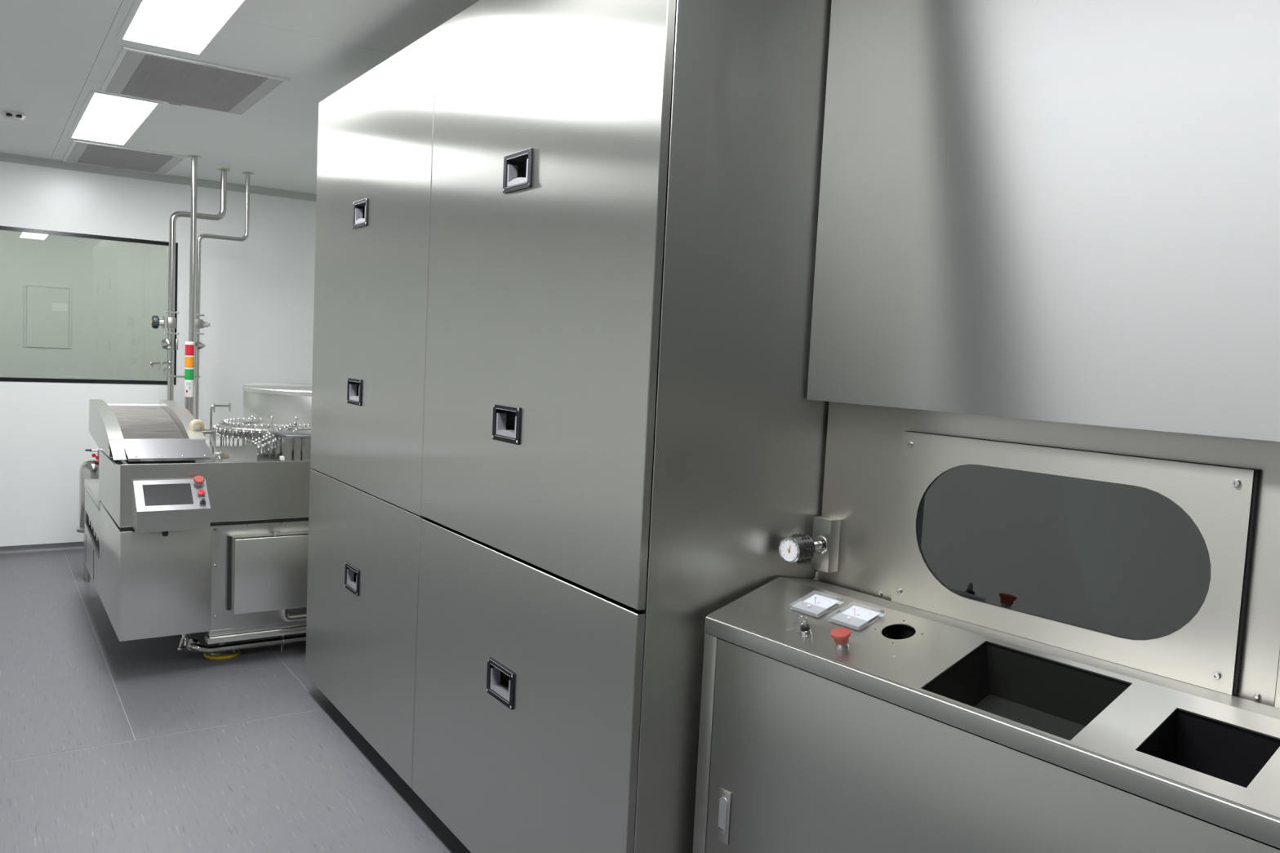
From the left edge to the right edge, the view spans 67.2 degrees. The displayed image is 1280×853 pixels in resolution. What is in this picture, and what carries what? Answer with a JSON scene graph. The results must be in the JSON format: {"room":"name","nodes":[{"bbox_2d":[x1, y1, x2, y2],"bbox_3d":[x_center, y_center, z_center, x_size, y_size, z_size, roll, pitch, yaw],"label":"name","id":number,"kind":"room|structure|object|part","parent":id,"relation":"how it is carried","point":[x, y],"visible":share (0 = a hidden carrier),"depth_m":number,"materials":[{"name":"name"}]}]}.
{"room":"clean room","nodes":[
{"label":"clean room","id":0,"kind":"room"},
{"bbox_2d":[0,225,177,384],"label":"window","id":1,"kind":"structure","parent":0,"point":[117,287],"depth_m":8.58,"materials":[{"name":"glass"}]},
{"bbox_2d":[23,284,71,348],"bbox_3d":[-5.162,-0.960,8.404,0.350,0.540,0.006,0,5,-35],"label":"hatch","id":2,"kind":"object","parent":1,"relation":"attached to","point":[46,309],"visible":1,"depth_m":8.40,"materials":[{"name":"paint"}]},
{"bbox_2d":[0,160,316,546],"bbox_3d":[-4.060,-0.476,6.795,5.200,2.927,0.060,0,5,-35],"label":"wall","id":3,"kind":"structure","parent":0,"point":[257,294],"depth_m":7.07,"materials":[{"name":"white paint"}]},
{"bbox_2d":[0,541,84,555],"bbox_3d":[-4.098,0.858,6.855,5.200,0.057,0.039,0,5,-35],"label":"baseboard","id":4,"kind":"structure","parent":3,"relation":"attached to","point":[70,546],"depth_m":6.79,"materials":[{"name":"grey plastic"}]},
{"bbox_2d":[0,151,316,201],"bbox_3d":[-3.962,-1.803,6.649,5.200,0.052,0.052,0,5,-35],"label":"trim","id":5,"kind":"structure","parent":3,"relation":"attached to","point":[4,157],"depth_m":6.95,"materials":[{"name":"grey"}]},
{"bbox_2d":[0,550,471,852],"bbox_3d":[-0.984,1.442,2.333,5.200,0.120,11.080,0,5,-35],"label":"floor","id":6,"kind":"structure","parent":0,"point":[108,744],"depth_m":3.71,"materials":[{"name":"grey"}]},
{"bbox_2d":[84,382,311,659],"bbox_3d":[-2.055,0.438,5.577,1.898,1.288,2.208,0,5,-35],"label":"machine","id":7,"kind":"object","parent":6,"relation":"on","point":[187,530],"visible":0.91,"depth_m":4.60,"materials":[{"name":"metal"}]},
{"bbox_2d":[76,448,102,582],"bbox_3d":[-3.458,0.556,6.091,0.176,0.836,0.176,0,5,-35],"label":"pipe","id":8,"kind":"object","parent":7,"relation":"attached to","point":[89,469],"visible":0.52,"depth_m":6.02,"materials":[{"name":"silver metal"}]},
{"bbox_3d":[-3.526,0.811,6.136,0.023,0.316,0.023,0,5,-35],"label":"leg","id":9,"kind":"part","parent":8,"relation":"part of","materials":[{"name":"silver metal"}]},
{"bbox_3d":[-3.466,0.820,6.051,0.023,0.316,0.023,0,5,-35],"label":"leg","id":10,"kind":"part","parent":8,"relation":"part of","materials":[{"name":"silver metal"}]},
{"bbox_3d":[-3.416,0.185,6.055,0.071,0.086,0.016,0,5,-35],"label":"valve stem","id":11,"kind":"part","parent":8,"relation":"part of","materials":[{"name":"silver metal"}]},
{"bbox_3d":[-2.539,0.268,4.616,0.012,0.278,0.868,0,5,-35],"label":"plate","id":12,"kind":"part","parent":7,"relation":"part of","materials":[{"name":"metal"}]},
{"bbox_3d":[-2.385,0.191,4.487,0.016,0.020,0.420,0,5,-35],"label":"chute rail","id":13,"kind":"part","parent":7,"relation":"part of","materials":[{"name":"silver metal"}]},
{"bbox_3d":[-2.578,0.042,5.037,0.288,0.217,1.225,0,5,-35],"label":"belt rod","id":14,"kind":"part","parent":7,"relation":"part of","materials":[{"name":"metal"}]},
{"bbox_3d":[-2.285,0.106,4.660,0.370,0.065,0.312,0,5,-35],"label":"plate","id":15,"kind":"part","parent":7,"relation":"part of","materials":[{"name":"metal"}]},
{"bbox_3d":[-2.081,0.305,4.289,0.295,0.118,0.137,0,5,-35],"label":"plate","id":16,"kind":"part","parent":7,"relation":"part of","materials":[{"name":"metal"}]},
{"bbox_2d":[184,341,194,412],"bbox_3d":[-2.838,-0.230,6.066,0.053,0.606,0.054,0,5,-35],"label":"tower","id":17,"kind":"object","parent":7,"relation":"on","point":[189,346],"visible":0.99,"depth_m":6.04,"materials":[{"name":"multicoloured plastic"}]},
{"bbox_3d":[-2.210,0.106,5.000,0.010,0.160,0.040,0,5,-35],"label":"tube plate","id":18,"kind":"part","parent":7,"relation":"part of","materials":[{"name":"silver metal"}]},
{"bbox_3d":[-1.619,0.305,4.716,1.640,0.280,0.012,0,5,-35],"label":"panel","id":19,"kind":"part","parent":7,"relation":"part of","materials":[{"name":"metal"}]},
{"bbox_3d":[-2.089,0.111,4.748,0.042,0.104,0.413,0,5,-35],"label":"hinge rod","id":20,"kind":"part","parent":7,"relation":"part of","materials":[{"name":"silver metal"}]},
{"bbox_3d":[-2.010,0.146,4.678,0.025,0.023,0.023,0,5,-35],"label":"rod knob","id":21,"kind":"part","parent":7,"relation":"part of","materials":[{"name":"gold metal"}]},
{"bbox_3d":[-2.157,-0.023,5.363,0.020,0.078,0.021,0,5,-35],"label":"knob post","id":22,"kind":"part","parent":7,"relation":"part of","materials":[{"name":"silver metal"}]},
{"bbox_3d":[-1.520,0.714,4.916,1.252,0.515,0.010,0,5,-35],"label":"panel","id":23,"kind":"part","parent":7,"relation":"part of","materials":[{"name":"metal"}]},
{"bbox_3d":[-2.063,-0.021,5.404,0.020,0.078,0.021,0,5,-35],"label":"knob post","id":24,"kind":"part","parent":7,"relation":"part of","materials":[{"name":"silver metal"}]},
{"bbox_3d":[-1.759,0.516,4.654,0.044,0.016,0.044,0,5,-35],"label":"box knob","id":25,"kind":"part","parent":7,"relation":"part of","materials":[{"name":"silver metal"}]},
{"bbox_3d":[-1.739,0.040,5.244,0.437,0.014,0.280,0,5,-35],"label":"bridge plate","id":26,"kind":"part","parent":7,"relation":"part of","materials":[{"name":"metal"}]},
{"bbox_2d":[305,0,831,852],"bbox_3d":[-0.204,0.023,3.524,1.259,2.604,2.564,0,5,-35],"label":"tall cabinet","id":27,"kind":"object","parent":6,"relation":"on","point":[563,421],"visible":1,"depth_m":2.42,"materials":[{"name":"metal"}]},
{"bbox_3d":[-1.124,0.595,3.762,0.006,0.101,0.162,0,5,-35],"label":"pull plate","id":28,"kind":"part","parent":27,"relation":"part of","materials":[{"name":"black"}]},
{"bbox_2d":[347,567,356,590],"bbox_3d":[-1.102,0.593,3.776,0.049,0.077,0.130,0,5,-35],"label":"handle","id":29,"kind":"object","parent":27,"relation":"on","point":[352,571],"depth_m":3.80,"materials":[{"name":"grey metal"}]},
{"bbox_2d":[349,381,359,401],"bbox_3d":[-1.083,-0.136,3.746,0.049,0.077,0.130,0,5,-35],"label":"handle","id":30,"kind":"object","parent":27,"relation":"on","point":[353,385],"depth_m":3.78,"materials":[{"name":"grey metal"}]},
{"bbox_3d":[-1.105,-0.135,3.731,0.006,0.101,0.162,0,5,-35],"label":"pull plate","id":31,"kind":"part","parent":27,"relation":"part of","materials":[{"name":"black"}]},
{"bbox_3d":[-1.064,-0.810,3.670,0.006,0.101,0.162,0,5,-35],"label":"pull plate","id":32,"kind":"part","parent":27,"relation":"part of","materials":[{"name":"black"}]},
{"bbox_2d":[355,202,365,218],"bbox_3d":[-1.043,-0.811,3.684,0.049,0.077,0.130,0,5,-35],"label":"handle","id":33,"kind":"object","parent":27,"relation":"on","point":[360,206],"depth_m":3.72,"materials":[{"name":"grey metal"}]},
{"bbox_3d":[-1.105,0.706,3.759,0.021,0.930,1.284,0,5,-35],"label":"door","id":34,"kind":"part","parent":27,"relation":"part of","materials":[{"name":"metal"}]},
{"bbox_3d":[-1.043,-0.545,3.664,0.021,1.576,1.284,0,5,-35],"label":"door","id":35,"kind":"part","parent":27,"relation":"part of","materials":[{"name":"metal"}]},
{"bbox_3d":[-0.390,0.718,2.696,0.006,0.101,0.162,0,5,-35],"label":"pull plate","id":36,"kind":"part","parent":27,"relation":"part of","materials":[{"name":"black"}]},
{"bbox_2d":[491,665,510,701],"bbox_3d":[-0.369,0.717,2.711,0.049,0.077,0.130,0,5,-35],"label":"handle","id":37,"kind":"object","parent":27,"relation":"on","point":[500,674],"depth_m":2.72,"materials":[{"name":"grey metal"}]},
{"bbox_2d":[496,408,516,439],"bbox_3d":[-0.347,-0.008,2.677,0.049,0.077,0.130,0,5,-35],"label":"handle","id":38,"kind":"object","parent":27,"relation":"on","point":[506,419],"depth_m":2.71,"materials":[{"name":"grey metal"}]},
{"bbox_3d":[-0.369,-0.007,2.663,0.006,0.101,0.162,0,5,-35],"label":"pull plate","id":39,"kind":"part","parent":27,"relation":"part of","materials":[{"name":"black"}]},
{"bbox_2d":[507,154,528,177],"bbox_3d":[-0.309,-0.691,2.619,0.049,0.077,0.130,0,5,-35],"label":"handle","id":40,"kind":"object","parent":27,"relation":"on","point":[517,164],"depth_m":2.65,"materials":[{"name":"grey metal"}]},
{"bbox_3d":[-0.330,-0.690,2.604,0.006,0.101,0.162,0,5,-35],"label":"pull plate","id":41,"kind":"part","parent":27,"relation":"part of","materials":[{"name":"black"}]},
{"bbox_3d":[-0.379,0.823,2.705,0.021,0.928,1.275,0,5,-35],"label":"door","id":42,"kind":"part","parent":27,"relation":"part of","materials":[{"name":"metal"}]},
{"bbox_3d":[-0.318,-0.431,2.612,0.021,1.572,1.274,0,5,-35],"label":"door","id":43,"kind":"part","parent":27,"relation":"part of","materials":[{"name":"metal"}]},
{"bbox_3d":[-0.250,1.224,3.624,1.226,0.003,2.558,0,5,-35],"label":"panel","id":44,"kind":"part","parent":27,"relation":"part of","materials":[{"name":"metal"}]},
{"bbox_3d":[0.315,-0.025,3.876,0.003,2.503,2.558,0,5,-35],"label":"panel","id":45,"kind":"part","parent":27,"relation":"part of","materials":[{"name":"metal"}]},
{"bbox_3d":[-0.127,-1.272,3.436,1.226,0.003,2.558,0,5,-35],"label":"panel","id":46,"kind":"part","parent":27,"relation":"part of","materials":[{"name":"metal"}]},
{"bbox_3d":[0.535,0.091,2.479,1.226,2.509,0.003,0,5,-35],"label":"panel","id":47,"kind":"part","parent":27,"relation":"part of","materials":[{"name":"metal"}]},
{"bbox_2d":[692,577,1279,852],"bbox_3d":[1.214,1.036,1.194,0.380,1.076,3.016,-1,6,-39],"label":"base cabinet","id":48,"kind":"object","parent":6,"relation":"on","point":[833,718],"visible":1,"depth_m":1.81,"materials":[{"name":"metal"}]},
{"bbox_3d":[0.149,0.948,2.243,0.030,0.949,0.041,-1,6,-39],"label":"corner post","id":49,"kind":"part","parent":48,"relation":"part of","materials":[{"name":"metal"}]},
{"bbox_3d":[0.186,0.875,2.166,0.003,0.084,0.023,-1,6,-39],"label":"latch lever","id":50,"kind":"part","parent":48,"relation":"part of","materials":[{"name":"silver metal"}]},
{"bbox_3d":[0.189,0.876,2.168,0.004,0.121,0.037,-1,6,-39],"label":"latch plate","id":51,"kind":"part","parent":48,"relation":"part of","materials":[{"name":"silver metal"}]},
{"bbox_2d":[786,616,812,637],"bbox_3d":[0.341,0.423,2.051,0.040,0.045,0.047,0,5,-35],"label":"switch","id":52,"kind":"object","parent":48,"relation":"attached to","point":[799,629],"depth_m":2.05,"materials":[{"name":"silver metal"}]},
{"bbox_2d":[778,0,1279,708],"bbox_3d":[1.580,0.219,1.396,0.766,2.510,3.016,-1,6,-39],"label":"housing","id":53,"kind":"object","parent":48,"relation":"on","point":[1044,357],"visible":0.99,"depth_m":1.89,"materials":[{"name":"metal"}]},
{"bbox_3d":[0.420,0.293,2.360,0.057,0.020,0.020,-1,6,-39],"label":"stem","id":54,"kind":"part","parent":53,"relation":"part of","materials":[{"name":"silver metal"}]},
{"bbox_2d":[806,0,1279,441],"bbox_3d":[1.423,-0.480,1.187,0.338,1.102,3.013,0,5,-35],"label":"hood","id":55,"kind":"object","parent":53,"relation":"attached to","point":[1064,214],"depth_m":1.87,"materials":[{"name":"metal"}]},
{"bbox_3d":[0.779,0.234,2.033,0.003,0.506,1.018,-1,6,-39],"label":"panel","id":56,"kind":"part","parent":53,"relation":"part of","materials":[{"name":"metal"}]},
{"bbox_3d":[0.822,0.241,1.952,0.005,0.397,0.720,-1,6,-39],"label":"window panel","id":57,"kind":"part","parent":53,"relation":"part of","materials":[{"name":"silver metal"}]},
{"bbox_3d":[1.719,0.343,0.859,0.012,0.456,1.989,-1,6,-39],"label":"panel","id":58,"kind":"part","parent":53,"relation":"part of","materials":[{"name":"metal"}]},
{"bbox_2d":[0,0,479,194],"bbox_3d":[-0.844,-1.393,2.119,5.200,0.120,11.080,0,5,-35],"label":"ceiling","id":59,"kind":"structure","parent":0,"point":[53,53],"depth_m":4.11,"materials":[{"name":"grey paint"}]},
{"bbox_2d":[1,111,26,120],"bbox_3d":[-3.381,-1.675,5.205,0.110,0.033,0.110,0,5,-35],"label":"ceiling sensor","id":60,"kind":"object","parent":59,"relation":"attached to","point":[11,115],"visible":1,"depth_m":5.17,"materials":[{"name":"white plastic"}]},
{"bbox_3d":[-4.725,-1.777,5.384,2.508,0.011,1.268,0,5,-35],"label":"panel","id":61,"kind":"part","parent":59,"relation":"part of","materials":[{"name":"white paint"}]},
{"bbox_3d":[-3.968,-1.657,4.285,2.508,0.011,1.408,0,5,-35],"label":"panel","id":62,"kind":"part","parent":59,"relation":"part of","materials":[{"name":"white paint"}]},
{"bbox_3d":[-3.172,-1.530,3.128,2.508,0.011,1.408,0,5,-35],"label":"panel","id":63,"kind":"part","parent":59,"relation":"part of","materials":[{"name":"white paint"}]},
{"bbox_2d":[67,90,163,146],"bbox_3d":[-2.905,-1.673,5.292,0.317,0.003,1.419,0,5,-35],"label":"recessed light","id":64,"kind":"object","parent":59,"relation":"in","point":[104,117],"visible":1,"depth_m":5.18,"materials":[{"name":"white plastic"}]},
{"bbox_2d":[62,139,189,174],"bbox_3d":[-3.429,-1.778,6.408,0.650,0.013,0.895,0,5,-35],"label":"ceiling vent","id":65,"kind":"object","parent":59,"relation":"in","point":[82,152],"visible":1,"depth_m":6.35,"materials":[{"name":"grey metal"}]},
{"bbox_3d":[-3.428,-1.782,6.407,0.606,0.002,0.851,0,5,-35],"label":"plate","id":66,"kind":"part","parent":65,"relation":"part of","materials":[{"name":"grey metal"}]},
{"bbox_2d":[115,0,252,56],"bbox_3d":[-1.516,-1.452,3.274,0.317,0.003,1.419,0,5,-35],"label":"recessed light","id":67,"kind":"object","parent":59,"relation":"in","point":[193,27],"visible":1,"depth_m":3.53,"materials":[{"name":"white plastic"}]},
{"bbox_3d":[-2.583,-1.782,6.858,2.688,0.011,1.268,0,5,-35],"label":"panel","id":68,"kind":"part","parent":59,"relation":"part of","materials":[{"name":"white paint"}]},
{"bbox_2d":[149,168,230,400],"bbox_3d":[-2.992,-0.564,6.472,0.497,2.397,0.498,0,5,-35],"label":"supply pipe","id":69,"kind":"object","parent":59,"relation":"attached to","point":[168,344],"visible":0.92,"depth_m":6.55,"materials":[{"name":"polished steel"},{"name":"satin steel"},{"name":"black plastic"}]},
{"bbox_3d":[-3.237,-0.401,6.532,0.066,0.105,0.018,0,5,-35],"label":"valve lever","id":70,"kind":"part","parent":69,"relation":"part of","materials":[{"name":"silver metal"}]},
{"bbox_3d":[-3.170,-0.562,6.598,0.014,0.075,0.020,0,5,-35],"label":"lever","id":71,"kind":"part","parent":69,"relation":"part of","materials":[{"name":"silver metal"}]},
{"bbox_3d":[-1.826,-1.662,5.759,2.688,0.011,1.408,0,5,-35],"label":"panel","id":72,"kind":"part","parent":59,"relation":"part of","materials":[{"name":"white paint"}]},
{"bbox_2d":[99,45,289,115],"bbox_3d":[-2.055,-1.560,4.412,0.650,0.013,0.890,0,5,-35],"label":"ceiling vent","id":73,"kind":"object","parent":59,"relation":"in","point":[135,73],"visible":1,"depth_m":4.35,"materials":[{"name":"grey metal"}]},
{"bbox_3d":[-2.054,-1.564,4.412,0.606,0.002,0.846,0,5,-35],"label":"plate","id":74,"kind":"part","parent":73,"relation":"part of","materials":[{"name":"grey metal"}]},
{"bbox_2d":[187,155,201,416],"bbox_3d":[-2.910,-0.772,6.273,0.080,1.945,0.115,0,5,-35],"label":"conduit pipe","id":75,"kind":"object","parent":59,"relation":"attached to","point":[193,157],"visible":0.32,"depth_m":6.25,"materials":[{"name":"silver metal"}]},
{"bbox_2d":[194,172,253,419],"bbox_3d":[-2.820,-0.592,6.580,0.394,2.341,0.485,0,5,-35],"label":"pipe","id":76,"kind":"object","parent":59,"relation":"attached to","point":[199,323],"visible":0.69,"depth_m":6.67,"materials":[{"name":"silver metal"}]},
{"bbox_3d":[-3.010,-0.707,6.688,0.048,0.048,0.048,0,5,-35],"label":"valve knob","id":77,"kind":"part","parent":76,"relation":"part of","materials":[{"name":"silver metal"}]},
{"bbox_3d":[-1.030,-1.535,4.602,2.688,0.011,1.408,0,5,-35],"label":"panel","id":78,"kind":"part","parent":59,"relation":"part of","materials":[{"name":"white paint"}]},
{"bbox_3d":[-0.234,-1.409,3.446,2.688,0.011,1.408,0,5,-35],"label":"panel","id":79,"kind":"part","parent":59,"relation":"part of","materials":[{"name":"white paint"}]}
]}

